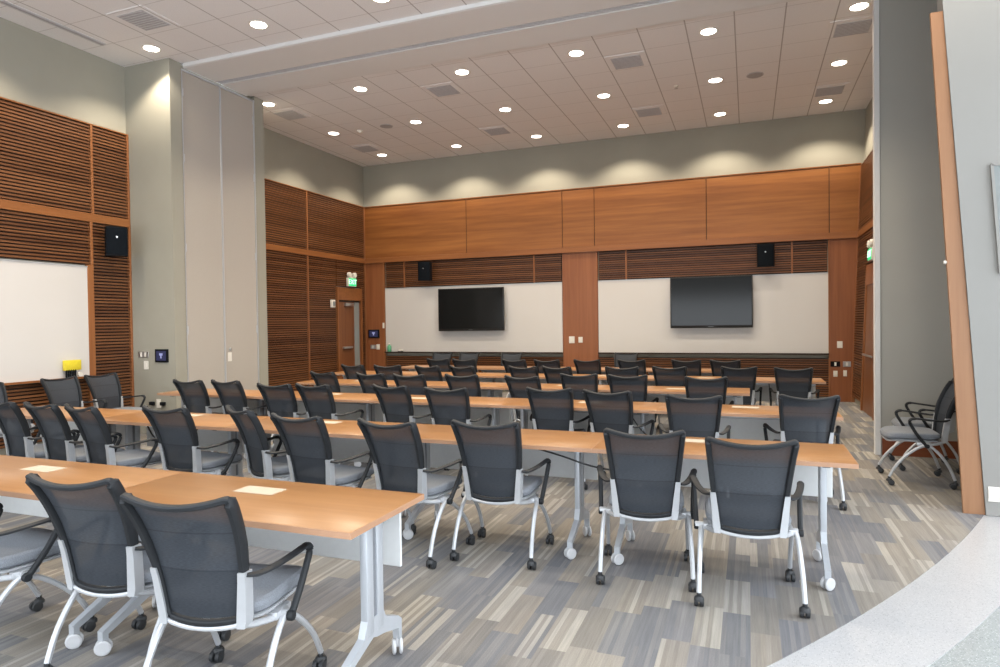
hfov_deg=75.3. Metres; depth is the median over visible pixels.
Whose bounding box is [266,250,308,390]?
wall panel
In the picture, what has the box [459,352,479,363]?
mesh chair
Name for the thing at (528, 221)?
wall panel
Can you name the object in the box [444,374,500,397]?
mesh chair
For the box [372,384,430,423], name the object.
mesh chair
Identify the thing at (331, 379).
mesh chair
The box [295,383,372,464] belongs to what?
mesh chair
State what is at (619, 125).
recessed light
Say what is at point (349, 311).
door
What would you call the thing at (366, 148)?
ceiling vent
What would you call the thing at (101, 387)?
mesh chair
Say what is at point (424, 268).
wall speaker
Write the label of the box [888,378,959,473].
mesh chair
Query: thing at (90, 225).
trim
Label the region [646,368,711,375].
table
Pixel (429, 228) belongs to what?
wall panel
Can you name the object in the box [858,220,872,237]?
trim
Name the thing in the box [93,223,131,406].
wall panel
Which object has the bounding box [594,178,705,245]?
wall panel
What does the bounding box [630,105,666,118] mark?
ceiling vent
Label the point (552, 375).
mesh chair
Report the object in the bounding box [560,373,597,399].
mesh chair
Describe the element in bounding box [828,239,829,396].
trim
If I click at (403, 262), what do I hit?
trim
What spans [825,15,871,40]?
ceiling vent
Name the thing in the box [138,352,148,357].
control plate
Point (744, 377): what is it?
mesh chair
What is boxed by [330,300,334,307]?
fire alarm strobe
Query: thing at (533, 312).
whiteboard
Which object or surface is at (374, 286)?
pillar
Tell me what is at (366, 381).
mesh chair
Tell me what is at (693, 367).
mesh chair
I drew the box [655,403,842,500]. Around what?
table
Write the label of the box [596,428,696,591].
mesh chair
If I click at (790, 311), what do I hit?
whiteboard
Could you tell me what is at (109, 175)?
wall panel
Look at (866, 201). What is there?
wall panel
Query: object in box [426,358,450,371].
mesh chair
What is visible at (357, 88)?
recessed light
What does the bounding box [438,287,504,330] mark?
television
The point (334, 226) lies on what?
wall panel
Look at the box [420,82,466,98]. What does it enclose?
ceiling vent
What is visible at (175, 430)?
mesh chair
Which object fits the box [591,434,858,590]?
table
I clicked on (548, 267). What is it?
wall panel
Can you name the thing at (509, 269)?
wall panel
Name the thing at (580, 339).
power outlet
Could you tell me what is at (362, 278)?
wall panel
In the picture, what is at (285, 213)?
wall panel
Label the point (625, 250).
trim
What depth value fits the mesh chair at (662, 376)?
8.65 m
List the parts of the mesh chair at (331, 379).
backrest, frame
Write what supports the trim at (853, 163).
attached to the wall at (836, 138)
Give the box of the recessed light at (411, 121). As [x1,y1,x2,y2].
[409,120,421,123]
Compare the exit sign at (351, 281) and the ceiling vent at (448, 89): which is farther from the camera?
the exit sign at (351, 281)
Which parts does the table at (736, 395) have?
modesty panel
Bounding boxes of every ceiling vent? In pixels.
[0,0,105,45]
[106,5,180,33]
[266,108,312,121]
[348,144,383,152]
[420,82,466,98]
[479,125,515,136]
[604,51,649,71]
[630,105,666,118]
[809,82,851,98]
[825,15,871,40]
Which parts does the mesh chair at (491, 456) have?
leg, armrest, leg, backrest, frame, rail, seat, leg, armrest, leg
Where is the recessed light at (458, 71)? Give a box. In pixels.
[454,69,469,74]
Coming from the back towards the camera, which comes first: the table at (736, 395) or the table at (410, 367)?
the table at (410, 367)
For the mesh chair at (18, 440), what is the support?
on the floor
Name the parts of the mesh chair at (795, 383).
armrest, backrest, frame, armrest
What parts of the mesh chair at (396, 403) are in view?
backrest, frame, armrest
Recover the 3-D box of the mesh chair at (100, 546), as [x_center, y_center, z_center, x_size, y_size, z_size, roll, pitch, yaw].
[-1.694,1.051,2.969,0.611,0.944,0.686,-1,1,15]
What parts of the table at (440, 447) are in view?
modesty panel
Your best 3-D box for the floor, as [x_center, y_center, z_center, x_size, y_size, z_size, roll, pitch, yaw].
[-0.587,1.508,5.425,19.000,0.080,17.647,0,1,21]
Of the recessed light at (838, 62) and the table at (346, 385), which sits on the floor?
the table at (346, 385)
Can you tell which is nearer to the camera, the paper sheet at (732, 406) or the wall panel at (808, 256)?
the paper sheet at (732, 406)
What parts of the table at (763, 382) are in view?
modesty panel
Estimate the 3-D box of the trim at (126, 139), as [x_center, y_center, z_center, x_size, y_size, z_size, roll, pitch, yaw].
[-5.432,-0.711,9.502,0.062,4.350,0.032,0,1,21]
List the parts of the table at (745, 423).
modesty panel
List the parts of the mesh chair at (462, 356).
backrest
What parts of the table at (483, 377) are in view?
modesty panel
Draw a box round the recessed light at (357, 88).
[353,86,367,91]
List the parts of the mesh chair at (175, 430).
frame, backrest, armrest, seat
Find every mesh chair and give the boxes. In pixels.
[0,382,36,444]
[0,401,83,458]
[0,503,97,631]
[23,401,124,462]
[25,473,230,666]
[40,376,107,444]
[64,403,161,467]
[84,372,146,427]
[119,492,326,666]
[142,405,242,475]
[173,379,222,451]
[211,379,267,452]
[225,405,290,481]
[257,382,305,436]
[270,413,373,487]
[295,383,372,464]
[310,371,361,392]
[341,364,366,378]
[355,372,387,393]
[357,418,474,568]
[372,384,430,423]
[373,364,402,379]
[392,373,426,394]
[414,365,442,380]
[423,387,491,470]
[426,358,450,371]
[432,352,452,360]
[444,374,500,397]
[449,365,476,376]
[450,419,553,569]
[452,358,476,371]
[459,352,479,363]
[501,352,521,365]
[502,359,526,397]
[504,375,541,421]
[508,365,538,377]
[525,387,590,475]
[534,359,560,373]
[542,366,572,383]
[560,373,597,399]
[573,359,601,384]
[582,389,654,489]
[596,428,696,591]
[605,366,638,384]
[607,374,658,434]
[614,352,637,366]
[617,359,645,374]
[652,366,686,428]
[658,394,730,438]
[671,359,700,375]
[684,376,733,404]
[690,436,810,617]
[709,359,740,375]
[720,366,761,405]
[763,394,846,509]
[769,367,819,405]
[876,380,958,489]
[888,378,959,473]
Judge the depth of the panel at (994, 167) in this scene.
4.96 m
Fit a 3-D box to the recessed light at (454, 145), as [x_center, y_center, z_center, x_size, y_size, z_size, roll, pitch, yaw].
[-0.936,-4.023,13.917,0.244,0.010,0.244,0,1,21]
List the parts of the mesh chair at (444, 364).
backrest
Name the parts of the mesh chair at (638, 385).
backrest, frame, armrest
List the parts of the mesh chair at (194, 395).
backrest, frame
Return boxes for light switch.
[144,361,148,369]
[569,336,574,342]
[837,341,842,347]
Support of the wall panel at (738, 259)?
attached to the wall at (836, 138)
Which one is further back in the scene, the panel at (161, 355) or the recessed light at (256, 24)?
the panel at (161, 355)
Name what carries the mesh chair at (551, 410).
on the floor
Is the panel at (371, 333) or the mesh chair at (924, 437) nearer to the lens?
the mesh chair at (924, 437)
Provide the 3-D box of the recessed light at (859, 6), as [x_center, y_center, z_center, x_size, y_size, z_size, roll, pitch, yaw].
[4.392,-3.994,7.923,0.244,0.010,0.244,0,1,21]
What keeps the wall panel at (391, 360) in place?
attached to the wall at (836, 138)
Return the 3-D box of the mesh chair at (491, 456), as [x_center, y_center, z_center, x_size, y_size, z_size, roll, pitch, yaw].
[0.005,1.006,4.311,0.611,0.944,0.687,0,1,19]
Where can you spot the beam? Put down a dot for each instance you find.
(490, 26)
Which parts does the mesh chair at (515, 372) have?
backrest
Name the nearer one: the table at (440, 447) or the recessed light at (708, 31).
the table at (440, 447)
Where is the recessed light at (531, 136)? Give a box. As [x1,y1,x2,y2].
[530,135,541,137]
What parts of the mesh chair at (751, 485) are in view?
leg, armrest, seat, rail, backrest, frame, leg, armrest, leg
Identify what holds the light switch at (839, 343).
attached to the pillar at (843, 252)
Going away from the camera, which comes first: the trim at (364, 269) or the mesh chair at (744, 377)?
the mesh chair at (744, 377)
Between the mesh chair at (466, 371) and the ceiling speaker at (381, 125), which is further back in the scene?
the ceiling speaker at (381, 125)
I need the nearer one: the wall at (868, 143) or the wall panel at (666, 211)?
the wall at (868, 143)
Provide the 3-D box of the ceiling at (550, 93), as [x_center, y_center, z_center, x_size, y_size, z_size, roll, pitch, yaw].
[1.694,-4.076,11.069,13.108,0.120,5.147,0,1,21]
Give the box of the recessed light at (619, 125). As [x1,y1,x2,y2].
[617,124,629,127]
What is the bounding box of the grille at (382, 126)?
[380,125,391,127]
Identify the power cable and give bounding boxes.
[541,450,608,469]
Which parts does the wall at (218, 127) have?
head rail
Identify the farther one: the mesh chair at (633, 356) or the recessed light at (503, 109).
the mesh chair at (633, 356)
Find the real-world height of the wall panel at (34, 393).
0.760 m
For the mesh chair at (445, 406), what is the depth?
6.23 m
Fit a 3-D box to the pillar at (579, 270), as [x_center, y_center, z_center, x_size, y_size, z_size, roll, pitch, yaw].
[1.712,-0.209,13.763,0.765,3.012,0.062,0,1,21]
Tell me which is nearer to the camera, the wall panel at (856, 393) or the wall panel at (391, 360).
the wall panel at (856, 393)
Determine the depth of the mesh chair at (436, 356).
13.84 m
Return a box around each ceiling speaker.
[380,124,392,127]
[746,72,763,77]
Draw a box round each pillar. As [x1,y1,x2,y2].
[365,263,386,370]
[562,252,598,366]
[830,238,856,401]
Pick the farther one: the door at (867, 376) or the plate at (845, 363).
the plate at (845, 363)
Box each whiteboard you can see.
[0,259,89,384]
[385,282,562,353]
[598,272,828,354]
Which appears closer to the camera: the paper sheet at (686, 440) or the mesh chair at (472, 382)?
the paper sheet at (686, 440)
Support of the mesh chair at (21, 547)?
on the floor
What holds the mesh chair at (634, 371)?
on the floor
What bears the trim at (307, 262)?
attached to the wall at (289, 161)
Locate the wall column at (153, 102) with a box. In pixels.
[125,58,268,433]
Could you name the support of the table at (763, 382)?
on the floor
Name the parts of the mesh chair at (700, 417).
armrest, backrest, armrest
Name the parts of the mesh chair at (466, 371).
backrest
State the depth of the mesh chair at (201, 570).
2.47 m
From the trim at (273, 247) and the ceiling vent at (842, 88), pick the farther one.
the trim at (273, 247)
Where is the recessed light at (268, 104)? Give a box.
[263,102,275,106]
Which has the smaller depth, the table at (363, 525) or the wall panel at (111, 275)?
the table at (363, 525)
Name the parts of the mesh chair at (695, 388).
backrest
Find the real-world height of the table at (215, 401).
0.736 m
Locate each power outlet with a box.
[149,399,165,407]
[578,337,582,342]
[833,371,837,376]
[988,487,999,501]
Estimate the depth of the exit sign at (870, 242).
10.09 m
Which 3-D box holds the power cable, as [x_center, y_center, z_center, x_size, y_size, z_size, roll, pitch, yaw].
[0.653,0.838,4.276,0.869,0.127,0.073,-1,1,16]
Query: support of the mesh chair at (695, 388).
on the floor
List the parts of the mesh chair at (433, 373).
backrest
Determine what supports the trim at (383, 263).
attached to the wall at (836, 138)
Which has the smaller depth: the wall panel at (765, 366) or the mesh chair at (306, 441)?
the mesh chair at (306, 441)
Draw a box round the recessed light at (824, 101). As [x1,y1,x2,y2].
[818,99,832,103]
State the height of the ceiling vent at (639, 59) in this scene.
0.018 m
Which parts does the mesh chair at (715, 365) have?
backrest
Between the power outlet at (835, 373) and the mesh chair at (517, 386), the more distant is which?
the power outlet at (835, 373)
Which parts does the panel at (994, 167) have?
pane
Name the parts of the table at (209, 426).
modesty panel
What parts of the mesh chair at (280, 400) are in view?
backrest, frame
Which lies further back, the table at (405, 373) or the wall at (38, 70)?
the table at (405, 373)
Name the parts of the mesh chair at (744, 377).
backrest, armrest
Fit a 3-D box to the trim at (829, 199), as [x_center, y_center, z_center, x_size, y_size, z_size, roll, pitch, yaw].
[1.675,-2.437,13.735,10.542,1.210,0.050,0,1,21]
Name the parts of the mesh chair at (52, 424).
frame, backrest, armrest, armrest, seat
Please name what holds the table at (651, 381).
on the floor
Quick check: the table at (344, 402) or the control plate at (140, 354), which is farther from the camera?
the control plate at (140, 354)
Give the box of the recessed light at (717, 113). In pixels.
[713,112,726,115]
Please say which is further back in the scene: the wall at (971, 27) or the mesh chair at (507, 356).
the mesh chair at (507, 356)
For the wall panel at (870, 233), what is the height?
0.562 m
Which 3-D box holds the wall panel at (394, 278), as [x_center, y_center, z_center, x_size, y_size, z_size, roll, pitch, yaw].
[-2.487,-1.384,15.354,0.490,0.602,0.050,0,1,21]
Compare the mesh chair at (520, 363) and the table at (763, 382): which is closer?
the table at (763, 382)
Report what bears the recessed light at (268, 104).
in the ceiling at (550, 93)
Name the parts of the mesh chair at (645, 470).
leg, armrest, leg, backrest, frame, rail, seat, leg, armrest, leg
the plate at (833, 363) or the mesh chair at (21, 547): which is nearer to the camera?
the mesh chair at (21, 547)
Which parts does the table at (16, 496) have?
modesty panel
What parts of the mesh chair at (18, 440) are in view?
backrest, frame, armrest, armrest, seat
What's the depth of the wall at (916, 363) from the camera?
7.17 m
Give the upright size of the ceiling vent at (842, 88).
0.018 m
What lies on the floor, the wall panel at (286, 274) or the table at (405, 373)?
the table at (405, 373)
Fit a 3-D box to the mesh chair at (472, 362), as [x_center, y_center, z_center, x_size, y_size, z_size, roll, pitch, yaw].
[-0.491,0.894,11.406,0.611,0.944,0.687,0,1,27]
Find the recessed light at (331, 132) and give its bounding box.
[327,131,339,134]
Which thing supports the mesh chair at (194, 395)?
on the floor
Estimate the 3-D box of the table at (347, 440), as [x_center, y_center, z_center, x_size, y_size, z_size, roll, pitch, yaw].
[-1.421,1.113,5.245,1.511,0.736,0.624,0,1,21]
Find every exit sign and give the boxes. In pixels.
[346,272,356,286]
[867,239,872,260]
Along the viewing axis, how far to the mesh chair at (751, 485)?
3.42 m
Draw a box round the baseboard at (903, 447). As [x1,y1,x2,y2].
[882,438,958,458]
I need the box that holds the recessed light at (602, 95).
[596,93,610,97]
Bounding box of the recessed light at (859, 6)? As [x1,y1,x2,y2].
[848,1,870,11]
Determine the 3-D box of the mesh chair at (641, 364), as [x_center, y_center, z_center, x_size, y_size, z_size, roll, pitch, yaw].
[2.224,0.872,10.524,0.611,0.944,0.686,0,1,29]
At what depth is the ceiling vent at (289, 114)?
11.66 m
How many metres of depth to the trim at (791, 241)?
12.25 m
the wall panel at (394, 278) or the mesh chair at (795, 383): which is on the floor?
the mesh chair at (795, 383)
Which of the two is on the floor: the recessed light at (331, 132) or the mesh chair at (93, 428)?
the mesh chair at (93, 428)
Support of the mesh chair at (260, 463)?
on the floor
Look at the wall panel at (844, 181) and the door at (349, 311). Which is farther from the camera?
the door at (349, 311)
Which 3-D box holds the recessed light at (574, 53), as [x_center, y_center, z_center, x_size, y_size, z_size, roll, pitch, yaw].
[1.082,-3.971,9.193,0.244,0.010,0.244,0,1,21]
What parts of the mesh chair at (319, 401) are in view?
backrest, frame, armrest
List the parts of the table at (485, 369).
modesty panel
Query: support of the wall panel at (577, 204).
attached to the wall at (836, 138)
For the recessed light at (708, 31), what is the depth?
8.55 m
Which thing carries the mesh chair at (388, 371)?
on the floor
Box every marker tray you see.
[4,376,83,384]
[385,352,561,353]
[598,352,828,354]
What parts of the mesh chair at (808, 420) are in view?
armrest, backrest, frame, armrest, leg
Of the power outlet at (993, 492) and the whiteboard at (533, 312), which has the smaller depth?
the power outlet at (993, 492)
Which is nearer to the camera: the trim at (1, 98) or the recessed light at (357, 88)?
the trim at (1, 98)
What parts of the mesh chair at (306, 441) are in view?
backrest, frame, armrest, seat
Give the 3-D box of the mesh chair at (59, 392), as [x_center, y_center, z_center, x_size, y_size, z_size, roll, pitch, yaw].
[-5.259,1.014,8.036,0.686,0.944,0.611,0,1,21]
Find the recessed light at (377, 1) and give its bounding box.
[372,0,390,2]
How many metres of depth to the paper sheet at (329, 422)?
5.39 m
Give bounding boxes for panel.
[0,99,90,212]
[0,209,89,264]
[0,379,88,448]
[92,126,127,218]
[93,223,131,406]
[155,349,168,361]
[265,180,306,248]
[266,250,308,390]
[307,192,363,257]
[308,256,337,386]
[335,260,360,287]
[360,263,365,368]
[364,199,466,258]
[368,330,379,337]
[385,262,404,287]
[386,356,562,372]
[405,255,532,286]
[466,191,561,252]
[535,254,561,282]
[562,188,593,247]
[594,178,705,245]
[599,250,624,279]
[599,357,828,396]
[627,242,790,278]
[706,167,828,239]
[793,240,826,272]
[829,164,859,232]
[852,233,867,400]
[859,149,872,229]
[866,229,872,264]
[990,163,999,272]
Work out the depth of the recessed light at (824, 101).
11.37 m
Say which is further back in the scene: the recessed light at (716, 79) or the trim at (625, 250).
the trim at (625, 250)
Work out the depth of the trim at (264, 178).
13.72 m
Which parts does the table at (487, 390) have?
modesty panel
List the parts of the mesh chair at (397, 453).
backrest, frame, leg, armrest, seat, leg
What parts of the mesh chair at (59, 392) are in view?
frame, backrest, armrest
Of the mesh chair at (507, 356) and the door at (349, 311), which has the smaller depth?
the mesh chair at (507, 356)
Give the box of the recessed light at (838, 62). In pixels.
[830,60,847,65]
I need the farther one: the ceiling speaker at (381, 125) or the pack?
the ceiling speaker at (381, 125)
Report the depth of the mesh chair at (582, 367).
10.46 m
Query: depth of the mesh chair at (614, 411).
5.80 m
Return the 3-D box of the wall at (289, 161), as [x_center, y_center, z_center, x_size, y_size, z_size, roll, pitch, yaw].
[-4.170,-1.349,13.543,0.150,5.457,4.837,0,1,21]
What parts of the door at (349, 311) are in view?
frame, header panel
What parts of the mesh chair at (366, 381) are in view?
backrest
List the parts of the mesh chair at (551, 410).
backrest, frame, seat, armrest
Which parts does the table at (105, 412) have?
modesty panel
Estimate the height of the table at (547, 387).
0.736 m
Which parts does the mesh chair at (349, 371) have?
backrest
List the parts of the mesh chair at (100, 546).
leg, frame, backrest, rail, leg, armrest, seat, leg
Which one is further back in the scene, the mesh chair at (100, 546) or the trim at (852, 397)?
the trim at (852, 397)
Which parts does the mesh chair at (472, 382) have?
backrest, frame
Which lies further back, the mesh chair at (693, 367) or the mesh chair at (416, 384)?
the mesh chair at (693, 367)
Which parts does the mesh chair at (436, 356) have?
backrest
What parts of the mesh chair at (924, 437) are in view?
leg, leg, seat, armrest, armrest, leg, leg, frame, backrest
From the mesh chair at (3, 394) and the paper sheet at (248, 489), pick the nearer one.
the paper sheet at (248, 489)
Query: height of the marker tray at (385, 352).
0.028 m
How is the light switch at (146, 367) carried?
attached to the wall column at (153, 102)
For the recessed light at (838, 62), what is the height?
0.010 m
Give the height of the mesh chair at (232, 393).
0.944 m
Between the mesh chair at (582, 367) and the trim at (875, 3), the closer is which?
the trim at (875, 3)
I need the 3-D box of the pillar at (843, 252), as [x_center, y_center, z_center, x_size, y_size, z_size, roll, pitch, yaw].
[6.356,-0.242,11.983,0.472,3.012,0.062,0,1,21]
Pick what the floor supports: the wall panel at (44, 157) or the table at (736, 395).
the table at (736, 395)
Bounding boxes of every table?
[0,455,181,648]
[20,405,142,444]
[94,472,423,666]
[104,412,269,476]
[157,388,273,458]
[222,417,423,515]
[255,391,383,466]
[296,379,394,392]
[328,371,416,378]
[367,395,518,425]
[389,381,506,397]
[401,365,479,371]
[402,424,603,559]
[407,372,506,382]
[477,366,532,382]
[493,383,610,422]
[495,373,600,397]
[499,398,662,434]
[561,367,618,384]
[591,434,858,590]
[598,375,704,385]
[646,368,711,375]
[647,386,749,404]
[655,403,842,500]
[703,376,825,401]
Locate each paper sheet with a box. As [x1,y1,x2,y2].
[19,465,64,471]
[234,485,286,494]
[324,421,341,423]
[685,439,704,442]
[732,406,758,407]
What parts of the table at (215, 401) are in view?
modesty panel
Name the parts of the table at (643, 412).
modesty panel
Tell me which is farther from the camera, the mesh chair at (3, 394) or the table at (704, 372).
the table at (704, 372)
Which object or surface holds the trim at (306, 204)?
attached to the wall at (289, 161)
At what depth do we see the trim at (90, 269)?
8.91 m
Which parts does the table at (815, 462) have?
modesty panel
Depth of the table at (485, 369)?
11.82 m
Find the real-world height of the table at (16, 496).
0.736 m
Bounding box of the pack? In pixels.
[63,360,82,377]
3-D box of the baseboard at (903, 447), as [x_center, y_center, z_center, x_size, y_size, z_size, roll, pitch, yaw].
[5.012,1.270,7.041,1.500,0.190,0.018,0,1,21]
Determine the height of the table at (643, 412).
0.736 m
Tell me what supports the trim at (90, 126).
attached to the wall
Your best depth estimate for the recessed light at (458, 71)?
9.83 m
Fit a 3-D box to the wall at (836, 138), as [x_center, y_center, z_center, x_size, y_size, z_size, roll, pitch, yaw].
[1.942,-1.435,13.762,11.408,5.457,0.150,0,1,21]
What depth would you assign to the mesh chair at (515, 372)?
9.07 m
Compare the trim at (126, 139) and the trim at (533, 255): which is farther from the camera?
the trim at (533, 255)
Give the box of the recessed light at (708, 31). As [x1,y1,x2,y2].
[699,27,717,35]
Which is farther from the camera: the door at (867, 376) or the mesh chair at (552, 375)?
the door at (867, 376)
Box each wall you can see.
[0,17,125,454]
[181,68,259,389]
[264,128,363,288]
[363,109,865,397]
[855,97,872,405]
[879,0,957,454]
[937,0,999,515]
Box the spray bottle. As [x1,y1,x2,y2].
[387,343,390,351]
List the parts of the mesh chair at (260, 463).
frame, backrest, rail, armrest, armrest, seat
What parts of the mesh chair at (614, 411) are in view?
leg, backrest, frame, armrest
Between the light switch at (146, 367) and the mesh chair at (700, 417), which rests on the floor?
the mesh chair at (700, 417)
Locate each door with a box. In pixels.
[335,287,362,378]
[860,263,873,419]
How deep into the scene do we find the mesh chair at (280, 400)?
6.91 m
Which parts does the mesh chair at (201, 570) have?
leg, frame, backrest, rail, leg, seat, leg, armrest, leg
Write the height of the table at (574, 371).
0.736 m
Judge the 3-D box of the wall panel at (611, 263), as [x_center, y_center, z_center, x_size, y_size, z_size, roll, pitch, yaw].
[2.335,-1.418,13.505,0.559,0.602,0.050,0,1,21]
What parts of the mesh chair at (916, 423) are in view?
leg, seat, armrest, armrest, leg, leg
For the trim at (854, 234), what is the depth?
13.30 m
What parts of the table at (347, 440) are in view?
modesty panel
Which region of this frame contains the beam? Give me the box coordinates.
[183,0,796,95]
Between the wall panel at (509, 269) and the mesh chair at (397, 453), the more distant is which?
the wall panel at (509, 269)
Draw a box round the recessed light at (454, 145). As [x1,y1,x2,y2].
[451,144,461,147]
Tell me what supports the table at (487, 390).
on the floor
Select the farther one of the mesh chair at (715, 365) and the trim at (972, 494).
the mesh chair at (715, 365)
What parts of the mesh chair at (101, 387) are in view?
frame, backrest, seat, armrest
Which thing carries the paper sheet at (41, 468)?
on the table at (16, 496)
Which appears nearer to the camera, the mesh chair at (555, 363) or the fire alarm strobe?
the mesh chair at (555, 363)
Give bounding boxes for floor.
[0,392,999,666]
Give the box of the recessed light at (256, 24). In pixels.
[248,20,268,28]
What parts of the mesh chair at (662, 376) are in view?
backrest, frame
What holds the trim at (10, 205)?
attached to the wall
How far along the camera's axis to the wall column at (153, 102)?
9.35 m
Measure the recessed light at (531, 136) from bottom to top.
0.010 m
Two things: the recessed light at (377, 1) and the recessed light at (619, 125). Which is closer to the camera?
the recessed light at (377, 1)
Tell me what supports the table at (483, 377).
on the floor
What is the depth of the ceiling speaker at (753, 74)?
10.09 m
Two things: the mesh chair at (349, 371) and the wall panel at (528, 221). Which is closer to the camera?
the mesh chair at (349, 371)
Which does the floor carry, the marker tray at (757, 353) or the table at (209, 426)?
the table at (209, 426)
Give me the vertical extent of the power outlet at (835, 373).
0.110 m
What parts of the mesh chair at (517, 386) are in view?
backrest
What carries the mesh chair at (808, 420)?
on the floor
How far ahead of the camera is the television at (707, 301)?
12.64 m
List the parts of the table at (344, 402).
modesty panel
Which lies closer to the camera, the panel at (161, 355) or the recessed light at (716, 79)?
the panel at (161, 355)
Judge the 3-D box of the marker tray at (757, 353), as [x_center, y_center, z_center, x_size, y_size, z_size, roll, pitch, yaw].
[4.085,0.394,12.804,4.330,0.028,0.080,0,1,21]
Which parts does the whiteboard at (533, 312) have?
trim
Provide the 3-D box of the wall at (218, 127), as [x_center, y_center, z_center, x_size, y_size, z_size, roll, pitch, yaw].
[-4.325,-1.202,10.099,0.058,5.282,1.488,0,1,21]
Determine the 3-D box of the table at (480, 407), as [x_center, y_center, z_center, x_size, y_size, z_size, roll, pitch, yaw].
[-0.601,1.073,6.955,1.511,0.736,0.624,0,1,21]
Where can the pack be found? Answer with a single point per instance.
(70, 367)
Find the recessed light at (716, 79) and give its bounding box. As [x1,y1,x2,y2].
[707,77,722,82]
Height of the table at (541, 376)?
0.736 m
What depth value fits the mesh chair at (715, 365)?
9.88 m
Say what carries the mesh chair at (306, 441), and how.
on the floor
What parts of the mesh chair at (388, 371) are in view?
backrest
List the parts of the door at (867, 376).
header panel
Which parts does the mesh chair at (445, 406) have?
backrest, frame, armrest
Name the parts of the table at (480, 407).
modesty panel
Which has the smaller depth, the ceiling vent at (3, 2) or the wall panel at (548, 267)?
the ceiling vent at (3, 2)
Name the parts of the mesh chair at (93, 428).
frame, backrest, armrest, armrest, seat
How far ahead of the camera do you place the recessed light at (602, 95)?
10.92 m
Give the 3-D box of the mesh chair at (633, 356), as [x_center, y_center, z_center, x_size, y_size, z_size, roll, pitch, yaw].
[2.332,0.842,12.240,0.611,0.944,0.686,0,1,21]
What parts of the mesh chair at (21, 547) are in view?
armrest, leg, armrest, seat, leg, leg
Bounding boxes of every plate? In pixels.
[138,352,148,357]
[831,361,839,366]
[843,361,850,366]
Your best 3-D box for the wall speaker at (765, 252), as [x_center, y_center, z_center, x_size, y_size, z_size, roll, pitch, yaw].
[5.024,-1.467,12.250,0.310,0.420,0.366,0,1,24]
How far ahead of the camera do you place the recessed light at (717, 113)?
12.00 m
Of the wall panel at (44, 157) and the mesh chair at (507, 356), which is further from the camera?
the mesh chair at (507, 356)
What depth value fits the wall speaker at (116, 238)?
8.96 m
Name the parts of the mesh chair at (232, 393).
backrest, frame, armrest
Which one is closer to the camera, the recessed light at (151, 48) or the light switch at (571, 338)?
the recessed light at (151, 48)
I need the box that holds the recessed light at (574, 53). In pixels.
[568,50,584,56]
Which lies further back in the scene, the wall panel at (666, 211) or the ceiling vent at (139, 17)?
the wall panel at (666, 211)
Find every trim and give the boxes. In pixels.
[0,97,127,135]
[0,199,128,227]
[85,265,95,406]
[88,125,93,213]
[88,222,93,264]
[125,136,134,406]
[264,178,363,207]
[266,243,364,263]
[305,191,307,249]
[306,255,310,386]
[362,208,366,370]
[364,163,860,207]
[364,231,857,263]
[383,263,385,366]
[403,262,404,286]
[466,199,829,250]
[533,255,534,282]
[625,250,626,278]
[791,241,792,272]
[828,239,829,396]
[851,164,861,401]
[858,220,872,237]
[872,0,880,454]
[929,11,984,514]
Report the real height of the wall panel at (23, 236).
0.592 m
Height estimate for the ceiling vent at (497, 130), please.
0.018 m
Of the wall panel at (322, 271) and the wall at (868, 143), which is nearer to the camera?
the wall at (868, 143)
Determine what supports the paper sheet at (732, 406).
on the table at (745, 423)
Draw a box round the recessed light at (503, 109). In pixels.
[498,107,511,111]
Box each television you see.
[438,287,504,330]
[670,275,752,327]
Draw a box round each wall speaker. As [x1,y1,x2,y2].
[104,226,127,256]
[418,262,431,280]
[757,243,774,266]
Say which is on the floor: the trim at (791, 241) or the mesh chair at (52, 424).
the mesh chair at (52, 424)
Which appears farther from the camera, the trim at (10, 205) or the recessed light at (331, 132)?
the recessed light at (331, 132)
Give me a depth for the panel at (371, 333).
15.52 m
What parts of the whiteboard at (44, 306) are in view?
trim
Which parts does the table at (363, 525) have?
modesty panel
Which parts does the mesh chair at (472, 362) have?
backrest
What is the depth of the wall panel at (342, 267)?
14.86 m
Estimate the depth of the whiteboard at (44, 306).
8.28 m
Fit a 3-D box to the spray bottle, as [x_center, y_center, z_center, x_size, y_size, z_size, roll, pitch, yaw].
[-2.625,0.331,15.369,0.100,0.195,0.100,0,1,21]
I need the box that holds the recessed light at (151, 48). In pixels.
[141,45,160,51]
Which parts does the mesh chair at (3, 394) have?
backrest, frame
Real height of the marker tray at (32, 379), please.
0.028 m
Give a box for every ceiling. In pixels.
[0,0,487,66]
[250,0,872,166]
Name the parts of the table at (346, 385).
modesty panel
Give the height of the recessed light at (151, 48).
0.010 m
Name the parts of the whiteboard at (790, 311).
trim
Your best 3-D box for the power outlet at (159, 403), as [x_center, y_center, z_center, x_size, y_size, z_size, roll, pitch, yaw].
[-4.941,1.011,9.343,0.280,0.125,0.050,0,1,21]
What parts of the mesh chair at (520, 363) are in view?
backrest, frame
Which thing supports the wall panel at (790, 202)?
attached to the wall at (836, 138)
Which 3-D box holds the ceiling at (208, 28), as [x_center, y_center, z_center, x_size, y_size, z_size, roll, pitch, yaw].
[-0.775,-3.931,4.405,12.950,0.120,6.630,0,1,21]
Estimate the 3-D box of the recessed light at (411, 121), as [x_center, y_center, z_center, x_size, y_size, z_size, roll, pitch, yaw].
[-1.587,-3.986,12.218,0.244,0.010,0.244,0,1,21]
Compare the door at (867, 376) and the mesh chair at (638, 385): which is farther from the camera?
the door at (867, 376)
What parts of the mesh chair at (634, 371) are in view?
backrest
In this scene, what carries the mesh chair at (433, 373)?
on the floor
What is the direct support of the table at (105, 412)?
on the floor

